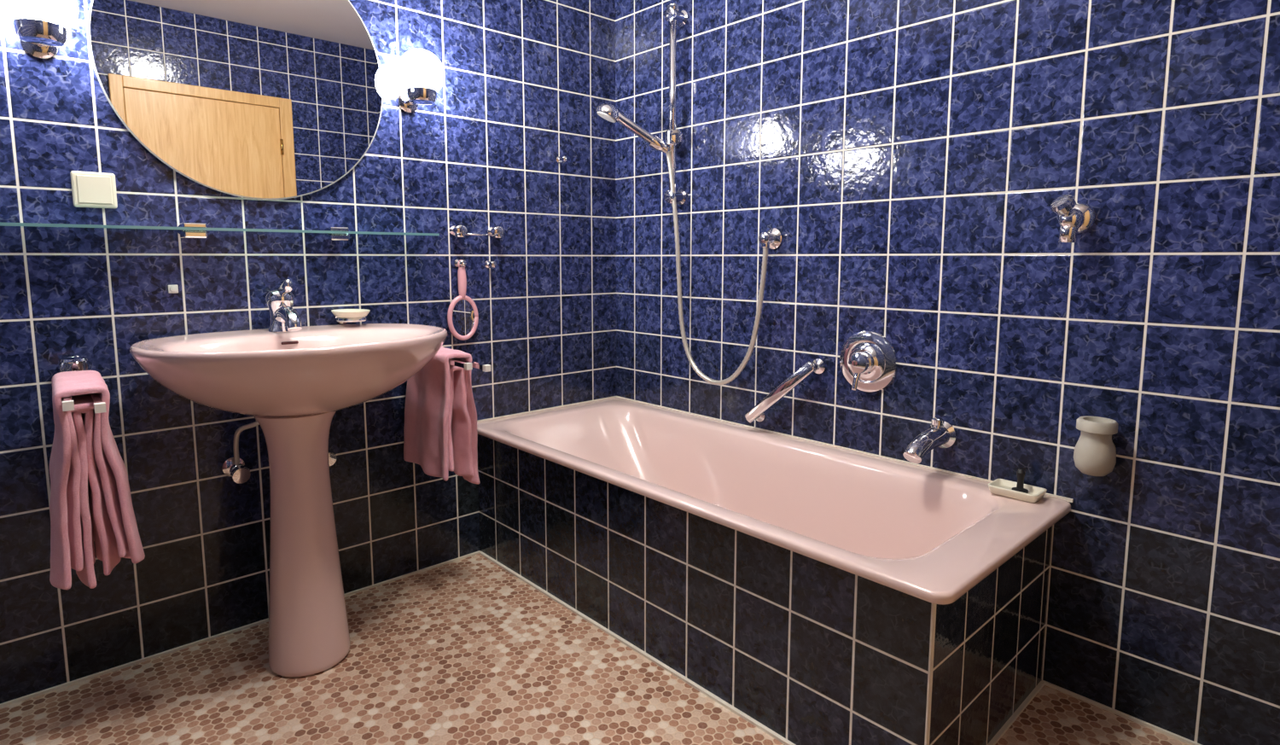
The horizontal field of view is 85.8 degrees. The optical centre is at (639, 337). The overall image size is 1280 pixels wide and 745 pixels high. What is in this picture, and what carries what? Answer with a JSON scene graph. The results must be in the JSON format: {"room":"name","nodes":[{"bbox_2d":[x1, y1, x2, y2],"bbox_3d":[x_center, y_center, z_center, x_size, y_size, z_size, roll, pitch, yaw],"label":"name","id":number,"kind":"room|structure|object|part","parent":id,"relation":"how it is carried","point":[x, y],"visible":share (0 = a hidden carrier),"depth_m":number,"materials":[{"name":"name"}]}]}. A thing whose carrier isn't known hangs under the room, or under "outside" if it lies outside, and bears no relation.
{"room":"bathroom","nodes":[
{"label":"bathroom","id":0,"kind":"room"},
{"bbox_2d":[0,0,616,703],"bbox_3d":[-1.091,-0.358,1.995,2.800,2.500,0.100,-6,9,-42],"label":"wall","id":1,"kind":"structure","parent":0,"point":[525,83],"depth_m":2.02,"materials":[{"name":"blue tile"}]},
{"bbox_2d":[0,0,78,58],"bbox_3d":[-1.341,-0.727,1.535,0.138,0.171,0.173,-6,9,-42],"label":"wall lamp","id":2,"kind":"object","parent":1,"relation":"attached to","point":[41,26],"visible":1,"depth_m":1.50,"materials":[{"name":"silver metal"}]},
{"bbox_3d":[-1.393,-0.682,1.598,0.068,0.068,0.018,-6,9,-42],"label":"wall plate","id":3,"kind":"part","parent":2,"relation":"part of","materials":[{"name":"silver metal"}]},
{"bbox_3d":[-1.329,-0.742,1.520,0.138,0.138,0.138,-6,9,-42],"label":"globe","id":4,"kind":"part","parent":2,"relation":"part of"},
{"bbox_3d":[-1.371,-0.677,1.574,0.026,0.027,0.084,-6,9,-42],"label":"arm","id":5,"kind":"part","parent":2,"relation":"part of","materials":[{"name":"silver metal"}]},
{"bbox_2d":[58,354,106,413],"bbox_3d":[-1.252,0.100,1.533,0.067,0.074,0.436,-6,9,-41],"label":"towel rail","id":6,"kind":"object","parent":1,"relation":"attached to","point":[73,363],"visible":0.67,"depth_m":1.65,"materials":[{"name":"silver metal"}]},
{"bbox_2d":[48,370,145,589],"bbox_3d":[-1.241,0.308,1.551,0.163,0.442,0.294,-6,9,-40],"label":"hanging towel","id":7,"kind":"object","parent":6,"relation":"hanging from","point":[90,500],"visible":0.98,"depth_m":1.46,"materials":[{"name":"pink fabric"}]},
{"bbox_2d":[69,170,117,208],"bbox_3d":[-1.337,-0.361,1.688,0.086,0.086,0.017,-6,9,-42],"label":"light switch","id":8,"kind":"object","parent":1,"relation":"attached to","point":[89,189],"visible":1,"depth_m":1.68,"materials":[{"name":"beige plastic"}]},
{"bbox_2d":[167,285,178,293],"bbox_3d":[-1.231,-0.127,1.816,0.022,0.022,0.013,-6,9,-42],"label":"plug","id":9,"kind":"object","parent":1,"relation":"attached to","point":[171,288],"visible":1,"depth_m":1.81,"materials":[{"name":"white plastic"}]},
{"bbox_2d":[0,221,439,240],"bbox_3d":[-1.059,-0.290,1.876,1.036,0.045,0.128,-6,9,-42],"label":"wall shelf","id":10,"kind":"object","parent":1,"relation":"attached to","point":[186,229],"visible":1,"depth_m":1.79,"materials":[{"name":"teal"}]},
{"bbox_3d":[-1.059,-0.289,1.874,1.035,0.007,0.122,-6,9,-42],"label":"glass plate","id":11,"kind":"part","parent":10,"relation":"part of","materials":[{"name":"clear glass"}]},
{"bbox_2d":[87,0,383,199],"bbox_3d":[-1.063,-0.741,1.895,0.714,0.714,0.020,-6,9,-42],"label":"round wall mirror","id":12,"kind":"object","parent":1,"relation":"attached to","point":[251,99],"visible":1,"depth_m":1.88,"materials":[{"name":"white mirror"}]},
{"bbox_2d":[0,550,480,708],"bbox_3d":[-1.299,0.861,1.871,1.938,0.007,0.008,-6,9,-42],"label":"trim","id":13,"kind":"structure","parent":1,"relation":"attached to","point":[119,667],"depth_m":1.90,"materials":[{"name":"beige"}]},
{"bbox_2d":[221,420,337,483],"bbox_3d":[-1.011,0.273,1.957,0.286,0.245,0.170,-6,9,-42],"label":"angle valve pipework","id":14,"kind":"object","parent":1,"relation":"attached to","point":[234,467],"visible":0.36,"depth_m":1.90,"materials":[{"name":"silver metal"}]},
{"bbox_3d":[-1.100,0.378,1.895,0.050,0.050,0.032,-6,9,-42],"label":"valve knob","id":15,"kind":"part","parent":14,"relation":"part of","materials":[{"name":"silver metal"}]},
{"bbox_3d":[-0.930,0.360,2.050,0.050,0.050,0.032,-6,9,-42],"label":"valve knob","id":16,"kind":"part","parent":14,"relation":"part of","materials":[{"name":"silver metal"}]},
{"bbox_2d":[396,48,444,112],"bbox_3d":[-0.685,-0.796,2.132,0.138,0.171,0.173,-6,9,-42],"label":"wall lamp","id":17,"kind":"object","parent":1,"relation":"attached to","point":[420,72],"visible":1,"depth_m":2.08,"materials":[{"name":"silver metal"}]},
{"bbox_3d":[-0.738,-0.751,2.194,0.068,0.068,0.018,-6,9,-42],"label":"wall plate","id":18,"kind":"part","parent":17,"relation":"part of","materials":[{"name":"silver metal"}]},
{"bbox_3d":[-0.715,-0.746,2.170,0.026,0.027,0.084,-6,9,-42],"label":"arm","id":19,"kind":"part","parent":17,"relation":"part of","materials":[{"name":"silver metal"}]},
{"bbox_3d":[-0.673,-0.811,2.117,0.138,0.138,0.138,-6,9,-42],"label":"globe","id":20,"kind":"part","parent":17,"relation":"part of"},
{"bbox_2d":[453,259,466,267],"bbox_3d":[-0.611,-0.251,2.348,0.026,0.029,0.051,-6,9,-42],"label":"wall hook","id":21,"kind":"object","parent":1,"relation":"attached to","point":[462,263],"visible":0.99,"depth_m":2.33,"materials":[{"name":"silver metal"}]},
{"bbox_2d":[447,259,478,340],"bbox_3d":[-0.609,-0.127,2.363,0.117,0.278,0.029,-6,9,-42],"label":"mirror","id":22,"kind":"object","parent":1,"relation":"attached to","point":[462,315],"visible":0.98,"depth_m":2.36,"materials":[{"name":"pink plastic"}]},
{"bbox_3d":[-0.608,-0.187,2.357,0.030,0.102,0.029,-6,9,-42],"label":"handle","id":23,"kind":"part","parent":22,"relation":"part of","materials":[{"name":"pink plastic"}]},
{"bbox_3d":[-0.609,-0.067,2.370,0.117,0.157,0.017,-6,9,-42],"label":"frame","id":24,"kind":"part","parent":22,"relation":"part of","materials":[{"name":"pink plastic"}]},
{"bbox_2d":[448,357,490,372],"bbox_3d":[-0.608,0.047,2.121,0.066,0.074,0.438,-6,9,-44],"label":"towel rail","id":25,"kind":"object","parent":1,"relation":"attached to","point":[467,364],"visible":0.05,"depth_m":2.00,"materials":[{"name":"silver metal"}]},
{"bbox_2d":[403,346,480,483],"bbox_3d":[-0.629,0.240,2.169,0.145,0.420,0.293,-6,9,-42],"label":"hanging towel","id":26,"kind":"object","parent":25,"relation":"hanging from","point":[440,430],"visible":0.9,"depth_m":2.11,"materials":[{"name":"pink fabric"}]},
{"bbox_2d":[448,225,504,238],"bbox_3d":[-0.560,-0.363,2.375,0.187,0.040,0.061,-6,9,-42],"label":"holder","id":27,"kind":"object","parent":1,"relation":"attached to","point":[458,230],"visible":1,"depth_m":2.35,"materials":[{"name":"silver metal"}]},
{"bbox_3d":[-0.615,-0.361,2.328,0.042,0.034,0.056,-6,9,-42],"label":"knob","id":28,"kind":"part","parent":27,"relation":"part of","materials":[{"name":"silver metal"}]},
{"bbox_3d":[-0.551,-0.352,2.367,0.145,0.006,0.006,-6,9,-42],"label":"cross rod","id":29,"kind":"part","parent":27,"relation":"part of","materials":[{"name":"silver metal"}]},
{"bbox_3d":[-0.508,-0.372,2.425,0.042,0.034,0.056,-6,9,-42],"label":"knob","id":30,"kind":"part","parent":27,"relation":"part of","materials":[{"name":"silver metal"}]},
{"bbox_2d":[483,260,496,268],"bbox_3d":[-0.524,-0.255,2.427,0.026,0.029,0.051,-6,9,-42],"label":"wall hook","id":31,"kind":"object","parent":1,"relation":"attached to","point":[491,264],"visible":1,"depth_m":2.42,"materials":[{"name":"silver metal"}]},
{"bbox_2d":[555,156,567,162],"bbox_3d":[-0.292,-0.669,2.594,0.024,0.027,0.051,-6,9,-42],"label":"wall hook","id":32,"kind":"object","parent":1,"relation":"attached to","point":[564,159],"visible":1,"depth_m":2.59,"materials":[{"name":"silver metal"}]},
{"bbox_2d":[0,553,1189,744],"bbox_3d":[-0.240,0.990,1.216,2.800,0.100,2.620,-6,9,-42],"label":"floor","id":33,"kind":"structure","parent":0,"point":[466,651],"depth_m":1.69,"materials":[{"name":"tile"}]},
{"bbox_2d":[129,323,447,677],"bbox_3d":[-0.859,0.430,1.823,0.734,0.874,0.569,-6,9,-42],"label":"washbasin","id":34,"kind":"object","parent":33,"relation":"on","point":[293,384],"visible":1,"depth_m":1.75,"materials":[{"name":"pink ceramic"}]},
{"bbox_2d":[265,279,302,331],"bbox_3d":[-0.970,-0.086,1.885,0.070,0.148,0.171,-6,9,-42],"label":"faucet","id":35,"kind":"object","parent":34,"relation":"on","point":[280,300],"visible":1,"depth_m":1.89,"materials":[{"name":"silver metal"}]},
{"bbox_3d":[-0.980,-0.131,1.891,0.026,0.059,0.106,-6,9,-42],"label":"lever","id":36,"kind":"part","parent":35,"relation":"part of","materials":[{"name":"silver metal"}]},
{"bbox_3d":[-0.957,-0.051,1.876,0.044,0.067,0.134,-6,9,-42],"label":"spout","id":37,"kind":"part","parent":35,"relation":"part of","materials":[{"name":"silver metal"}]},
{"bbox_3d":[-0.859,0.096,1.784,0.732,0.203,0.566,-6,9,-42],"label":"bowl","id":38,"kind":"part","parent":34,"relation":"part of","materials":[{"name":"pink ceramic"}]},
{"bbox_2d":[331,308,370,323],"bbox_3d":[-0.868,-0.058,2.067,0.102,0.045,0.148,-6,9,-42],"label":"soap dish","id":39,"kind":"object","parent":34,"relation":"on","point":[341,316],"visible":1,"depth_m":2.03,"materials":[{"name":"white ceramic"}]},
{"bbox_2d":[477,395,1073,744],"bbox_3d":[0.216,0.592,2.078,0.706,0.493,1.705,-6,9,-42],"label":"bathtub","id":40,"kind":"object","parent":33,"relation":"on","point":[828,594],"visible":0.98,"depth_m":1.71,"materials":[{"name":"pink ceramic"}]},
{"bbox_2d":[478,551,795,744],"bbox_3d":[-0.023,0.857,1.908,0.010,0.007,1.664,-6,9,-42],"label":"trim","id":41,"kind":"structure","parent":40,"relation":"attached to","point":[730,707],"depth_m":1.84,"materials":[{"name":"beige"}]},
{"bbox_3d":[-0.020,0.629,1.896,0.015,0.462,1.660,-6,9,-42],"label":"panel","id":42,"kind":"part","parent":40,"relation":"part of","materials":[{"name":"tile"}]},
{"bbox_3d":[0.535,0.700,1.282,0.002,0.462,0.002,-6,9,-42],"label":"corner trim","id":43,"kind":"part","parent":40,"relation":"part of","materials":[{"name":"beige"}]},
{"bbox_3d":[0.779,0.673,1.515,0.644,0.462,0.015,-6,9,-42],"label":"panel","id":44,"kind":"part","parent":40,"relation":"part of","materials":[{"name":"tile"}]},
{"bbox_2d":[987,680,1044,744],"bbox_3d":[0.780,0.901,1.526,0.654,0.007,0.009,-6,9,-42],"label":"trim","id":45,"kind":"structure","parent":40,"relation":"attached to","point":[1004,728],"depth_m":1.62,"materials":[{"name":"beige"}]},
{"bbox_2d":[988,468,1047,502],"bbox_3d":[0.932,0.358,1.702,0.076,0.066,0.115,-6,9,-42],"label":"soap dish","id":46,"kind":"object","parent":40,"relation":"on","point":[1018,490],"visible":1,"depth_m":1.70,"materials":[{"name":"white ceramic"}]},
{"bbox_2d":[595,103,618,122],"bbox_3d":[-0.116,-0.802,2.460,0.087,0.063,0.089,-6,9,-42],"label":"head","id":47,"kind":"object","parent":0,"point":[609,109],"depth_m":2.43},
{"bbox_2d":[615,0,1279,744],"bbox_3d":[0.755,-0.356,1.978,0.100,2.500,2.420,-6,9,-42],"label":"wall","id":48,"kind":"structure","parent":0,"point":[910,160],"depth_m":1.71,"materials":[{"name":"blue tile"}]},
{"bbox_2d":[669,19,676,203],"bbox_3d":[0.117,-0.823,2.476,0.025,0.675,0.025,-6,9,-42],"label":"rail","id":49,"kind":"object","parent":48,"relation":"attached to","point":[672,48],"visible":0.81,"depth_m":2.46,"materials":[{"name":"silver metal"}]},
{"bbox_2d":[617,110,669,154],"bbox_3d":[0.004,-0.736,2.473,0.208,0.154,0.034,0,7,-2],"label":"handset handle","id":50,"kind":"object","parent":49,"relation":"attached to","point":[624,120],"visible":0.87,"depth_m":2.46,"materials":[{"name":"silver metal"}]},
{"bbox_2d":[597,111,616,122],"bbox_3d":[-0.120,-0.786,2.461,0.069,0.034,0.072,-6,9,-42],"label":"plate","id":51,"kind":"object","parent":50,"relation":"on","point":[603,115],"visible":1,"depth_m":2.45,"materials":[{"name":"white plastic"}]},
{"bbox_3d":[0.004,-0.736,2.473,0.208,0.154,0.034,0,7,-2],"label":"handle","id":52,"kind":"part","parent":50,"relation":"part of","materials":[{"name":"silver metal"}]},
{"bbox_2d":[665,129,679,146],"bbox_3d":[0.117,-0.719,2.488,0.048,0.054,0.048,-6,9,-42],"label":"slider","id":53,"kind":"object","parent":49,"relation":"attached to","point":[668,142],"depth_m":2.47,"materials":[{"name":"silver metal"}]},
{"bbox_2d":[669,129,682,143],"bbox_3d":[0.125,-0.716,2.466,0.046,0.046,0.048,-2,7,-18],"label":"slider knob","id":54,"kind":"object","parent":49,"relation":"attached to","point":[676,136],"visible":1,"depth_m":2.44,"materials":[{"name":"silver metal"}]},
{"bbox_2d":[648,134,664,151],"bbox_3d":[0.061,-0.698,2.479,0.059,0.058,0.048,0,7,2],"label":"cone","id":55,"kind":"object","parent":54,"relation":"attached to","point":[657,143],"visible":0.98,"depth_m":2.46,"materials":[{"name":"silver metal"}]},
{"bbox_3d":[0.125,-0.716,2.466,0.046,0.046,0.048,-2,7,-18],"label":"knob","id":56,"kind":"part","parent":54,"relation":"part of","materials":[{"name":"silver metal"}]},
{"bbox_2d":[663,189,686,204],"bbox_3d":[0.128,-0.514,2.521,0.072,0.056,0.056,-6,9,-42],"label":"bracket","id":57,"kind":"object","parent":48,"relation":"attached to","point":[681,195],"depth_m":2.51,"materials":[{"name":"silver metal"}]},
{"bbox_2d":[664,7,688,27],"bbox_3d":[0.128,-1.140,2.449,0.072,0.056,0.056,-6,9,-42],"label":"bracket","id":58,"kind":"object","parent":48,"relation":"attached to","point":[682,17],"depth_m":2.44,"materials":[{"name":"silver metal"}]},
{"bbox_2d":[667,3,678,11],"bbox_3d":[0.117,-1.166,2.437,0.040,0.024,0.040,-6,9,-42],"label":"cap","id":59,"kind":"object","parent":58,"relation":"on","point":[674,6],"depth_m":2.42,"materials":[{"name":"silver metal"}]},
{"bbox_2d":[758,227,782,249],"bbox_3d":[0.416,-0.320,2.234,0.062,0.068,0.068,-6,9,-42],"label":"wall outlet","id":60,"kind":"object","parent":48,"relation":"attached to","point":[772,239],"visible":1,"depth_m":2.23,"materials":[{"name":"silver metal"}]},
{"bbox_2d":[666,151,767,384],"bbox_3d":[0.262,-0.243,2.392,0.446,0.831,0.042,6,9,44],"label":"hose","id":61,"kind":"object","parent":60,"relation":"attached to","point":[765,258],"visible":1,"depth_m":2.48,"materials":[{"name":"silver metal"}]},
{"bbox_2d":[744,358,826,422],"bbox_3d":[0.463,0.181,2.238,0.065,0.242,0.275,-6,9,-42],"label":"grab bar","id":62,"kind":"object","parent":48,"relation":"attached to","point":[818,366],"visible":1,"depth_m":2.19,"materials":[{"name":"silver metal"}]},
{"bbox_3d":[0.392,0.267,2.338,0.050,0.048,0.048,-6,9,-42],"label":"post","id":63,"kind":"part","parent":62,"relation":"part of","materials":[{"name":"silver metal"}]},
{"bbox_3d":[0.545,0.093,2.149,0.050,0.048,0.048,-6,9,-42],"label":"post","id":64,"kind":"part","parent":62,"relation":"part of","materials":[{"name":"silver metal"}]},
{"bbox_2d":[839,330,897,392],"bbox_3d":[0.648,0.075,2.014,0.077,0.184,0.184,-6,9,-42],"label":"mixer valve","id":65,"kind":"object","parent":48,"relation":"attached to","point":[868,360],"visible":1,"depth_m":2.00,"materials":[{"name":"silver metal"}]},
{"bbox_3d":[0.633,0.124,2.006,0.036,0.064,0.020,-6,9,-42],"label":"lever","id":66,"kind":"part","parent":65,"relation":"part of","materials":[{"name":"silver metal"}]},
{"bbox_3d":[0.644,0.075,2.010,0.052,0.064,0.064,-6,9,-42],"label":"knob","id":67,"kind":"part","parent":65,"relation":"part of","materials":[{"name":"silver metal"}]},
{"bbox_2d":[903,417,956,463],"bbox_3d":[0.766,0.275,1.832,0.178,0.103,0.076,-6,9,-42],"label":"spout","id":68,"kind":"object","parent":48,"relation":"attached to","point":[941,433],"visible":1,"depth_m":1.82,"materials":[{"name":"silver metal"}]},
{"bbox_2d":[1050,194,1096,242],"bbox_3d":[0.990,-0.271,1.580,0.101,0.108,0.074,-6,9,-42],"label":"valve","id":69,"kind":"object","parent":48,"relation":"attached to","point":[1074,218],"visible":1,"depth_m":1.57,"materials":[{"name":"silver metal"}]},
{"bbox_3d":[0.962,-0.300,1.567,0.048,0.048,0.051,-6,9,-42],"label":"handle","id":70,"kind":"part","parent":69,"relation":"part of","materials":[{"name":"silver metal"}]},
{"bbox_2d":[1058,226,1078,242],"bbox_3d":[0.986,-0.242,1.580,0.040,0.051,0.039,-6,9,-42],"label":"outlet","id":71,"kind":"object","parent":69,"relation":"attached to","point":[1067,234],"depth_m":1.57,"materials":[{"name":"silver metal"}]},
{"bbox_2d":[1073,416,1118,476],"bbox_3d":[1.049,0.253,1.585,0.089,0.130,0.082,-6,9,-42],"label":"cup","id":72,"kind":"object","parent":48,"relation":"attached to","point":[1095,450],"visible":1,"depth_m":1.55,"materials":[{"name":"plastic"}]},
{"bbox_2d":[1041,680,1201,744],"bbox_3d":[1.277,0.907,1.470,0.008,0.007,0.758,-6,9,-42],"label":"trim","id":73,"kind":"structure","parent":48,"relation":"attached to","point":[1047,683],"depth_m":1.62,"materials":[{"name":"beige"}]}
]}

